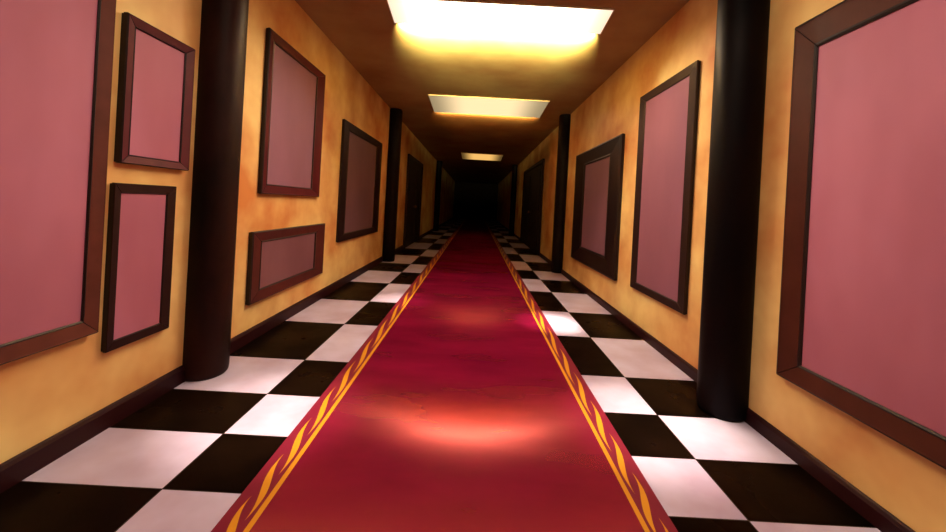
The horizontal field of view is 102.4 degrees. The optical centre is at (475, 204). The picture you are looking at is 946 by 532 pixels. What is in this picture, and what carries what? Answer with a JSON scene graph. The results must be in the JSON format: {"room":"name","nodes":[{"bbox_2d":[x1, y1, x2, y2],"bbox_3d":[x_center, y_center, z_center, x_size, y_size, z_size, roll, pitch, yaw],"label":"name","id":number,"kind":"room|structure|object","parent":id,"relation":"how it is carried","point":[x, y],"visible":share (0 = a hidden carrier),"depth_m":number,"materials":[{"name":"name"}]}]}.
{"room":"hallway","nodes":[
{"label":"hallway","id":0,"kind":"room"},
{"bbox_2d":[0,0,454,463],"bbox_3d":[-1.759,-0.383,13.600,0.150,2.875,31.100,3,0,0],"label":"wall","id":1,"kind":"structure","parent":0,"point":[45,393],"depth_m":2.75,"materials":[{"name":"paint"}]},
{"bbox_2d":[0,0,115,364],"bbox_3d":[-1.663,-0.427,0.907,0.037,2.005,1.616,3,0,0],"label":"framed picture","id":2,"kind":"object","parent":1,"relation":"attached to","point":[56,56],"visible":1,"depth_m":1.50,"materials":[{"name":"pink paper"}]},
{"bbox_2d":[101,183,176,352],"bbox_3d":[-1.706,0.290,1.940,0.030,0.790,0.362,3,0,0],"label":"framed picture","id":3,"kind":"object","parent":1,"relation":"attached to","point":[141,217],"visible":1,"depth_m":1.91,"materials":[{"name":"brown wood"}]},
{"bbox_2d":[114,12,194,170],"bbox_3d":[-1.656,-0.550,1.985,0.037,0.704,0.426,3,0,0],"label":"framed picture","id":4,"kind":"object","parent":1,"relation":"attached to","point":[156,73],"visible":1,"depth_m":1.94,"materials":[{"name":"pink paper"}]},
{"bbox_2d":[0,218,452,493],"bbox_3d":[-1.749,1.007,13.600,0.020,0.100,30.800,3,0,0],"label":"baseboard","id":5,"kind":"structure","parent":1,"relation":"attached to","point":[21,466],"depth_m":1.85,"materials":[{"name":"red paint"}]},
{"bbox_2d":[245,223,324,305],"bbox_3d":[-1.712,0.481,3.558,0.037,0.555,1.382,3,0,0],"label":"framed picture","id":6,"kind":"object","parent":1,"relation":"attached to","point":[280,259],"visible":1,"depth_m":3.34,"materials":[{"name":"brown wood"}]},
{"bbox_2d":[257,27,325,196],"bbox_3d":[-1.646,-0.733,3.495,0.037,1.293,1.095,3,0,0],"label":"framed picture","id":7,"kind":"object","parent":1,"relation":"attached to","point":[293,95],"visible":1,"depth_m":3.35,"materials":[{"name":"pink paper"}]},
{"bbox_2d":[336,119,381,241],"bbox_3d":[-1.672,-0.300,5.628,0.032,1.525,1.898,3,0,0],"label":"framed picture","id":8,"kind":"object","parent":1,"relation":"attached to","point":[361,153],"visible":1,"depth_m":5.35,"materials":[{"name":"pink paper"}]},
{"bbox_2d":[403,154,422,248],"bbox_3d":[-1.652,-0.085,10.300,0.095,2.290,2.380,3,0,0],"label":"door","id":9,"kind":"structure","parent":1,"relation":"in","point":[414,177],"depth_m":10.02,"materials":[{"name":"black wood"}]},
{"bbox_2d":[0,219,880,531],"bbox_3d":[-0.108,1.206,13.600,3.618,0.120,31.100,3,0,0],"label":"floor","id":10,"kind":"structure","parent":0,"point":[180,461],"depth_m":1.87,"materials":[{"name":"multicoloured tile"}]},
{"bbox_2d":[182,0,248,381],"bbox_3d":[-1.642,-0.377,2.400,0.270,2.875,0.270,3,0,0],"label":"column","id":11,"kind":"structure","parent":10,"relation":"on","point":[224,23],"depth_m":2.29,"materials":[{"name":"brown paint"}]},
{"bbox_2d":[382,108,402,261],"bbox_3d":[-1.592,-0.374,7.200,0.250,2.875,0.250,3,0,0],"label":"column","id":12,"kind":"structure","parent":10,"relation":"on","point":[395,123],"depth_m":7.09,"materials":[{"name":"paint"}]},
{"bbox_2d":[433,161,441,230],"bbox_3d":[-1.582,-0.374,15.600,0.250,2.875,0.250,3,0,0],"label":"column","id":13,"kind":"structure","parent":10,"relation":"on","point":[439,163],"depth_m":15.49,"materials":[{"name":"paint"}]},
{"bbox_2d":[211,219,677,531],"bbox_3d":[-0.079,1.141,13.765,1.622,0.011,30.430,3,0,0],"label":"carpet runner","id":14,"kind":"object","parent":10,"relation":"on","point":[464,409],"visible":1,"depth_m":1.86,"materials":[{"name":"red carpet"}]},
{"bbox_2d":[509,165,517,234],"bbox_3d":[1.543,-0.204,15.600,0.250,2.875,0.250,3,0,0],"label":"column","id":15,"kind":"structure","parent":10,"relation":"on","point":[514,167],"depth_m":15.49,"materials":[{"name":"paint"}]},
{"bbox_2d":[551,114,570,273],"bbox_3d":[1.573,-0.203,6.950,0.250,2.875,0.250,3,0,0],"label":"column","id":16,"kind":"structure","parent":10,"relation":"on","point":[564,119],"depth_m":6.84,"materials":[{"name":"paint"}]},
{"bbox_2d":[696,0,769,422],"bbox_3d":[1.543,-0.204,2.270,0.264,2.875,0.264,3,0,0],"label":"column","id":17,"kind":"structure","parent":10,"relation":"on","point":[742,26],"depth_m":2.16,"materials":[{"name":"paint"}]},
{"bbox_2d":[453,181,497,220],"bbox_3d":[-0.027,-0.289,29.075,3.318,2.875,0.150,3,0,0],"label":"wall","id":18,"kind":"structure","parent":0,"point":[472,200],"depth_m":29.00,"materials":[{"name":"black"}]},
{"bbox_2d":[295,0,688,183],"bbox_3d":[0.054,-1.800,13.600,3.618,0.150,31.100,3,0,0],"label":"ceiling","id":19,"kind":"structure","parent":0,"point":[403,63],"depth_m":4.65,"materials":[{"name":"paint"}]},
{"bbox_2d":[461,153,502,160],"bbox_3d":[0.206,-1.684,13.344,1.423,0.064,1.252,3,0,0],"label":"ceiling light","id":20,"kind":"object","parent":19,"relation":"attached to","point":[474,156],"visible":1,"depth_m":13.26,"materials":[{"name":"yellow plastic"}]},
{"bbox_2d":[428,94,549,117],"bbox_3d":[0.202,-1.684,6.530,1.949,0.064,0.919,3,0,0],"label":"ceiling light","id":21,"kind":"object","parent":19,"relation":"attached to","point":[440,103],"visible":1,"depth_m":6.46,"materials":[{"name":"yellow"}]},
{"bbox_2d":[386,0,614,34],"bbox_3d":[0.202,-1.684,3.388,1.949,0.064,0.354,3,0,0],"label":"ceiling light","id":22,"kind":"object","parent":19,"relation":"attached to","point":[463,13],"visible":1,"depth_m":3.37,"materials":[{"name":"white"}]},
{"bbox_2d":[496,0,945,531],"bbox_3d":[1.704,-0.196,13.600,0.150,2.875,31.100,3,0,0],"label":"wall","id":23,"kind":"structure","parent":0,"point":[905,483],"depth_m":2.16,"materials":[{"name":"paint"}]},
{"bbox_2d":[520,159,544,255],"bbox_3d":[1.568,0.050,11.125,0.095,2.370,3.730,3,0,0],"label":"door","id":24,"kind":"structure","parent":23,"relation":"in","point":[533,177],"depth_m":10.54,"materials":[{"name":"black wood"}]},
{"bbox_2d":[571,133,624,280],"bbox_3d":[1.596,0.024,5.195,0.042,1.642,1.945,3,0,0],"label":"framed picture","id":25,"kind":"object","parent":23,"relation":"attached to","point":[599,169],"visible":1,"depth_m":4.90,"materials":[{"name":"brown wood"}]},
{"bbox_2d":[630,60,700,314],"bbox_3d":[1.611,-0.131,3.323,0.030,1.901,0.990,3,0,0],"label":"framed picture","id":26,"kind":"object","parent":23,"relation":"attached to","point":[668,113],"visible":1,"depth_m":3.19,"materials":[{"name":"pink paper"}]},
{"bbox_2d":[496,220,914,531],"bbox_3d":[1.544,1.195,13.600,0.020,0.080,30.800,3,0,0],"label":"baseboard","id":27,"kind":"structure","parent":23,"relation":"attached to","point":[878,516],"depth_m":1.82,"materials":[{"name":"red paint"}]},
{"bbox_2d":[776,0,945,468],"bbox_3d":[1.601,-0.020,1.024,0.037,1.780,1.853,3,0,0],"label":"framed picture","id":28,"kind":"object","parent":23,"relation":"attached to","point":[862,329],"visible":1,"depth_m":1.54,"materials":[{"name":"brown wood"}]}
]}

